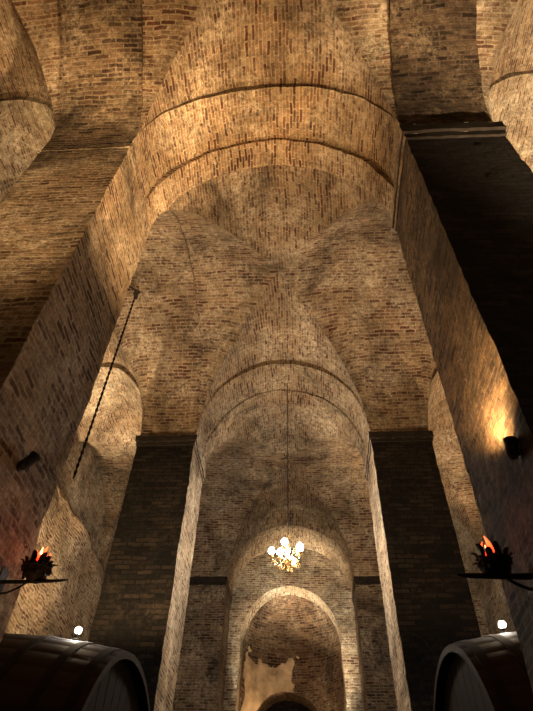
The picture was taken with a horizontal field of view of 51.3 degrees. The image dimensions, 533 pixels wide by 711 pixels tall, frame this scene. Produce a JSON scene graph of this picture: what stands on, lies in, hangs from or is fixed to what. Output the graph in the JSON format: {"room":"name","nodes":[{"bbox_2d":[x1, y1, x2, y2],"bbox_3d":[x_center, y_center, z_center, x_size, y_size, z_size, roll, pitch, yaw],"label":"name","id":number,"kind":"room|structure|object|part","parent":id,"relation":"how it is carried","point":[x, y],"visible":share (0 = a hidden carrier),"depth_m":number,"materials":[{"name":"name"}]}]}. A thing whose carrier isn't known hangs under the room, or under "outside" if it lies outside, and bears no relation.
{"room":"wine cellar","nodes":[
{"label":"wine cellar","id":0,"kind":"room"},
{"bbox_2d":[0,0,63,142],"bbox_3d":[-3.527,-4.365,5.564,2.024,1.954,3.975,-1,-48,3],"label":"ceiling","id":1,"kind":"structure","parent":0,"point":[31,32],"depth_m":6.75,"materials":[{"name":"brick"}]},
{"bbox_2d":[3,478,104,641],"bbox_3d":[-3.889,6.165,8.601,0.630,7.385,6.093,-1,-48,3],"label":"wall","id":2,"kind":"structure","parent":0,"point":[57,609],"depth_m":9.87,"materials":[{"name":"brick"}]},
{"bbox_2d":[0,177,146,427],"bbox_3d":[-3.243,-0.722,8.929,2.038,2.096,3.968,-1,-48,3],"label":"ceiling","id":3,"kind":"structure","parent":0,"point":[131,355],"depth_m":9.98,"materials":[{"name":"brick"}]},
{"bbox_2d":[60,442,106,565],"bbox_3d":[-4.303,2.090,6.678,0.077,9.947,14.989,-1,-48,3],"label":"wall","id":4,"kind":"structure","parent":0,"point":[85,493],"depth_m":12.30,"materials":[{"name":"brick"}]},
{"bbox_2d":[72,405,141,565],"bbox_3d":[-2.971,3.036,12.184,2.038,1.903,4.019,-1,-48,3],"label":"ceiling","id":5,"kind":"structure","parent":0,"point":[114,431],"depth_m":12.45,"materials":[{"name":"brick"}]},
{"bbox_2d":[103,546,111,570],"bbox_3d":[-2.818,4.794,13.965,2.019,2.206,1.078,-1,-48,3],"label":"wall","id":6,"kind":"structure","parent":0,"point":[108,556],"depth_m":13.27,"materials":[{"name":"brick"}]},
{"bbox_2d":[134,0,399,138],"bbox_3d":[-0.101,-4.460,5.367,2.963,1.961,3.988,-1,-48,3],"label":"ceiling","id":7,"kind":"structure","parent":0,"point":[191,48],"depth_m":6.74,"materials":[{"name":"brick"}]},
{"bbox_2d":[167,165,377,430],"bbox_3d":[0.175,-0.817,8.739,2.959,2.083,3.973,-1,-48,3],"label":"ceiling","id":8,"kind":"structure","parent":0,"point":[278,252],"depth_m":9.42,"materials":[{"name":"brick"}]},
{"bbox_2d":[213,403,357,576],"bbox_3d":[0.455,2.955,11.978,2.969,1.890,4.007,-1,-48,3],"label":"ceiling","id":9,"kind":"structure","parent":0,"point":[254,446],"depth_m":12.82,"materials":[{"name":"brick"}]},
{"bbox_2d":[238,596,344,710],"bbox_3d":[0.547,9.132,11.531,2.490,7.964,1.589,-1,-48,3],"label":"wall niche","id":10,"kind":"object","parent":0,"point":[284,628],"visible":0.62,"depth_m":13.62,"materials":[{"name":"brick"}]},
{"bbox_2d":[241,646,299,710],"bbox_3d":[0.077,7.999,12.762,1.491,2.295,0.248,19,-50,-14],"label":"plaster","id":11,"kind":"object","parent":10,"relation":"attached to","point":[261,680],"visible":1,"depth_m":13.16,"materials":[{"name":"paint"}]},
{"bbox_2d":[265,685,321,710],"bbox_3d":[0.574,10.265,11.514,2.637,6.445,0.059,-1,-48,3],"label":"wall","id":12,"kind":"structure","parent":0,"point":[286,705],"depth_m":13.45,"materials":[{"name":"brick"}]},
{"bbox_2d":[223,547,488,710],"bbox_3d":[0.555,7.712,11.577,8.916,9.948,0.560,-1,-48,3],"label":"wall","id":13,"kind":"structure","parent":0,"point":[317,577],"depth_m":13.33,"materials":[{"name":"brick"}]},
{"bbox_2d":[427,401,481,544],"bbox_3d":[3.893,2.871,11.800,2.040,1.886,4.001,-1,-48,3],"label":"ceiling","id":14,"kind":"structure","parent":0,"point":[461,502],"depth_m":12.70,"materials":[{"name":"brick"}]},
{"bbox_2d":[451,516,487,597],"bbox_3d":[4.032,4.620,13.579,2.032,2.211,1.081,-1,-48,3],"label":"ceiling","id":15,"kind":"structure","parent":0,"point":[466,544],"depth_m":13.35,"materials":[{"name":"brick"}]},
{"bbox_2d":[421,154,532,425],"bbox_3d":[3.615,-0.900,8.557,2.029,2.087,3.941,-1,-48,3],"label":"ceiling","id":16,"kind":"structure","parent":0,"point":[428,362],"depth_m":9.71,"materials":[{"name":"brick"}]},
{"bbox_2d":[479,517,515,634],"bbox_3d":[4.553,1.871,6.178,0.095,9.970,14.992,-1,-48,3],"label":"wall","id":17,"kind":"structure","parent":0,"point":[493,598],"depth_m":12.07,"materials":[{"name":"brick"}]},
{"bbox_2d":[477,0,532,118],"bbox_3d":[3.333,-4.547,5.178,2.035,1.948,3.987,-1,-48,3],"label":"ceiling","id":18,"kind":"structure","parent":0,"point":[504,27],"depth_m":6.45,"materials":[{"name":"brick"}]},
{"label":"floor","id":19,"kind":"structure","parent":0,"visible":0},
{"bbox_2d":[0,143,149,639],"bbox_3d":[-2.021,0.596,3.642,1.130,7.525,1.200,-1,-48,3],"label":"pillar","id":20,"kind":"structure","parent":19,"relation":"on","point":[75,227],"depth_m":4.35,"materials":[{"name":"brick"}]},
{"bbox_2d":[0,95,53,181],"bbox_3d":[-3.380,-2.613,7.320,2.034,2.224,1.087,-1,-48,3],"label":"brick arch","id":21,"kind":"object","parent":20,"relation":"on","point":[26,122],"visible":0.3,"depth_m":7.72,"materials":[{"name":"brown brick"}]},
{"bbox_2d":[15,451,40,471],"bbox_3d":[-1.501,0.665,3.479,0.148,0.142,0.096,-1,-48,3],"label":"spotlight","id":22,"kind":"object","parent":20,"relation":"attached to","point":[33,457],"visible":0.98,"depth_m":3.45,"materials":[{"name":"black metal"}]},
{"bbox_2d":[0,547,68,594],"bbox_3d":[-1.354,1.262,3.260,0.430,0.305,0.237,-1,-48,3],"label":"torch","id":23,"kind":"object","parent":20,"relation":"attached to","point":[36,570],"visible":1,"depth_m":3.21,"materials":[{"name":"black metal"}]},
{"bbox_3d":[-1.551,1.310,3.212,0.040,0.160,0.080,-1,-48,3],"label":"wall plate","id":24,"kind":"part","parent":23,"relation":"part of","materials":[{"name":"black metal"}]},
{"bbox_3d":[-1.342,1.325,3.178,0.401,0.092,0.024,-1,-48,3],"label":"arm","id":25,"kind":"part","parent":23,"relation":"part of","materials":[{"name":"black metal"}]},
{"bbox_2d":[21,561,51,580],"bbox_3d":[-1.350,1.278,3.232,0.178,0.082,0.178,-1,-48,3],"label":"bowl","id":26,"kind":"object","parent":23,"relation":"on","point":[32,570],"depth_m":3.20,"materials":[{"name":"black metal"}]},
{"bbox_2d":[47,0,144,146],"bbox_3d":[-2.039,-4.433,5.516,1.003,2.046,3.946,-1,-48,3],"label":"brick arch","id":27,"kind":"object","parent":20,"relation":"on","point":[103,90],"visible":0.98,"depth_m":6.59,"materials":[{"name":"brown brick"}]},
{"bbox_2d":[73,285,139,478],"bbox_3d":[-1.439,0.084,5.002,0.070,2.404,0.186,-29,-55,25],"label":"hanging chain","id":28,"kind":"object","parent":20,"relation":"hanging from","point":[136,293],"visible":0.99,"depth_m":4.89,"materials":[{"name":"brown metal"}]},
{"bbox_2d":[136,209,200,434],"bbox_3d":[-1.755,-0.757,8.854,0.998,2.097,3.946,-1,-48,3],"label":"brick arch","id":29,"kind":"object","parent":20,"relation":"on","point":[164,269],"visible":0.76,"depth_m":9.76,"materials":[{"name":"brown brick"}]},
{"bbox_2d":[132,84,400,228],"bbox_3d":[0.038,-2.688,7.121,2.944,2.222,1.094,-1,-48,3],"label":"brick arch","id":30,"kind":"object","parent":20,"relation":"on","point":[342,133],"visible":0.92,"depth_m":7.26,"materials":[{"name":"brown brick"}]},
{"bbox_2d":[0,633,149,710],"bbox_3d":[-2.440,3.877,3.906,2.500,3.490,2.940,-1,-48,3],"label":"wine cask","id":31,"kind":"object","parent":19,"relation":"on","point":[38,673],"visible":0.99,"depth_m":4.15,"materials":[{"name":"brown wood"}]},
{"bbox_2d":[71,627,81,640],"bbox_3d":[-1.735,2.557,5.092,0.080,0.123,0.080,-1,-48,3],"label":"lamp","id":32,"kind":"object","parent":31,"relation":"on","point":[78,630],"visible":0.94,"depth_m":5.09,"materials":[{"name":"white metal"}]},
{"bbox_2d":[88,434,205,710],"bbox_3d":[-1.743,4.280,6.951,1.130,7.532,1.200,-1,-48,3],"label":"pillar","id":33,"kind":"structure","parent":19,"relation":"on","point":[140,610],"depth_m":7.82,"materials":[{"name":"brick"}]},
{"bbox_2d":[80,364,141,422],"bbox_3d":[-3.108,1.083,10.634,2.035,2.233,1.087,-1,-48,3],"label":"brick arch","id":34,"kind":"object","parent":33,"relation":"on","point":[121,388],"visible":0.35,"depth_m":11.11,"materials":[{"name":"beige brick"}]},
{"bbox_2d":[190,442,227,576],"bbox_3d":[-1.489,2.981,12.117,1.010,1.957,3.993,-1,-48,3],"label":"brick arch","id":35,"kind":"object","parent":33,"relation":"on","point":[209,558],"visible":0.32,"depth_m":13.11,"materials":[{"name":"brown brick"}]},
{"bbox_2d":[196,359,370,466],"bbox_3d":[0.320,0.989,10.437,2.956,2.243,1.090,-1,-48,3],"label":"brick arch","id":36,"kind":"object","parent":33,"relation":"on","point":[262,384],"visible":0.83,"depth_m":10.60,"materials":[{"name":"brown brick"}]},
{"bbox_2d":[268,383,302,572],"bbox_3d":[0.332,1.855,9.524,0.514,3.877,0.514,-1,-48,3],"label":"chandelier","id":37,"kind":"object","parent":36,"relation":"hanging from","point":[288,560],"visible":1,"depth_m":8.22,"materials":[{"name":"gold metal"}]},
{"bbox_3d":[0.077,2.895,8.242,0.096,0.118,0.096,-1,-48,3],"label":"bulb","id":38,"kind":"part","parent":37,"relation":"part of","materials":[{"name":"white glass"}]},
{"bbox_3d":[0.177,2.983,8.176,0.220,0.252,0.012,10,-48,-7],"label":"arm","id":39,"kind":"part","parent":37,"relation":"part of","materials":[{"name":"gold metal"}]},
{"bbox_3d":[0.267,2.756,8.218,0.096,0.118,0.096,-1,-48,3],"label":"bulb","id":40,"kind":"part","parent":37,"relation":"part of","materials":[{"name":"white glass"}]},
{"bbox_3d":[0.323,2.913,8.298,0.150,0.640,0.150,-1,-48,3],"label":"stem","id":41,"kind":"part","parent":37,"relation":"part of","materials":[{"name":"gold metal"}]},
{"bbox_3d":[0.371,1.609,9.745,0.018,3.221,0.018,-22,-52,21],"label":"chain","id":42,"kind":"part","parent":37,"relation":"part of","materials":[{"name":"black metal"}]},
{"bbox_3d":[0.488,2.801,8.144,0.096,0.118,0.096,-1,-48,3],"label":"bulb","id":43,"kind":"part","parent":37,"relation":"part of","materials":[{"name":"white glass"}]},
{"bbox_2d":[172,576,231,710],"bbox_3d":[-1.464,7.995,10.285,1.130,7.529,1.200,-1,-48,3],"label":"pillar","id":44,"kind":"structure","parent":19,"relation":"on","point":[200,682],"depth_m":11.65,"materials":[{"name":"brick"}]},
{"bbox_2d":[227,509,354,592],"bbox_3d":[0.599,4.707,13.774,2.952,2.218,1.077,-1,-48,3],"label":"brick arch","id":45,"kind":"object","parent":44,"relation":"on","point":[315,534],"visible":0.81,"depth_m":13.66,"materials":[{"name":"brown brick"}]},
{"bbox_2d":[352,576,396,710],"bbox_3d":[2.424,7.898,10.068,1.140,7.526,1.200,-1,-48,3],"label":"pillar","id":46,"kind":"structure","parent":19,"relation":"on","point":[375,667],"depth_m":11.50,"materials":[{"name":"brick"}]},
{"bbox_2d":[364,430,480,710],"bbox_3d":[2.144,4.183,6.733,1.140,7.522,1.200,-1,-48,3],"label":"pillar","id":47,"kind":"structure","parent":19,"relation":"on","point":[428,608],"depth_m":7.58,"materials":[{"name":"brick"}]},
{"bbox_2d":[351,443,378,575],"bbox_3d":[2.396,2.894,11.897,1.032,1.950,3.984,-1,-48,3],"label":"brick arch","id":48,"kind":"object","parent":47,"relation":"on","point":[363,542],"visible":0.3,"depth_m":12.94,"materials":[{"name":"brown brick"}]},
{"bbox_2d":[427,367,445,413],"bbox_3d":[3.755,0.905,10.247,2.029,2.205,1.096,-1,-48,3],"label":"brick arch","id":49,"kind":"object","parent":47,"relation":"on","point":[435,395],"visible":0.17,"depth_m":10.60,"materials":[{"name":"brown brick"}]},
{"bbox_2d":[389,120,532,691],"bbox_3d":[1.867,0.498,3.425,1.140,7.525,1.200,-1,-48,3],"label":"pillar","id":50,"kind":"structure","parent":19,"relation":"on","point":[461,210],"depth_m":4.06,"materials":[{"name":"brick"}]},
{"bbox_2d":[363,203,429,430],"bbox_3d":[2.123,-0.867,8.636,1.024,2.093,3.925,-1,-48,3],"label":"brick arch","id":51,"kind":"object","parent":50,"relation":"on","point":[392,314],"visible":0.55,"depth_m":9.60,"materials":[{"name":"brown brick"}]},
{"bbox_2d":[388,0,492,125],"bbox_3d":[1.844,-4.530,5.297,1.028,2.050,3.949,-1,-48,3],"label":"brick arch","id":52,"kind":"object","parent":50,"relation":"on","point":[433,44],"visible":0.89,"depth_m":6.38,"materials":[{"name":"brown brick"}]},
{"bbox_2d":[457,537,532,590],"bbox_3d":[1.196,1.087,2.896,0.430,0.305,0.209,-1,-48,3],"label":"torch","id":53,"kind":"object","parent":50,"relation":"attached to","point":[493,564],"visible":1,"depth_m":2.84,"materials":[{"name":"black metal"}]},
{"bbox_2d":[477,553,512,574],"bbox_3d":[1.190,1.103,2.868,0.178,0.082,0.178,-1,-48,3],"label":"bowl","id":54,"kind":"object","parent":53,"relation":"on","point":[493,563],"depth_m":2.84,"materials":[{"name":"black metal"}]},
{"bbox_3d":[1.178,1.151,2.816,0.401,0.099,0.036,-1,-48,3],"label":"arm","id":55,"kind":"part","parent":53,"relation":"part of","materials":[{"name":"black metal"}]},
{"bbox_2d":[487,68,532,153],"bbox_3d":[3.472,-2.784,6.939,2.025,2.209,1.092,-1,-48,3],"label":"brick arch","id":56,"kind":"object","parent":50,"relation":"on","point":[510,94],"visible":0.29,"depth_m":7.28,"materials":[{"name":"brown brick"}]},
{"bbox_2d":[503,436,524,459],"bbox_3d":[1.327,0.498,2.959,0.109,0.130,0.088,-1,-48,3],"label":"spotlight","id":57,"kind":"object","parent":50,"relation":"attached to","point":[510,442],"visible":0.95,"depth_m":2.93,"materials":[{"name":"black metal"}]},
{"bbox_3d":[1.358,0.523,2.931,0.043,0.056,0.056,-1,-48,3],"label":"wall plate","id":58,"kind":"part","parent":57,"relation":"part of","materials":[{"name":"black metal"}]},
{"bbox_2d":[433,631,532,710],"bbox_3d":[2.752,3.724,3.642,2.500,3.560,2.999,-1,-48,3],"label":"wine cask","id":59,"kind":"object","parent":19,"relation":"on","point":[488,672],"visible":0.9,"depth_m":4.12,"materials":[{"name":"brown wood"}]},
{"bbox_2d":[499,621,507,633],"bbox_3d":[2.099,2.419,4.924,0.080,0.118,0.080,-1,-48,3],"label":"lamp","id":60,"kind":"object","parent":59,"relation":"on","point":[502,625],"visible":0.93,"depth_m":4.92,"materials":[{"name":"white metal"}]}
]}

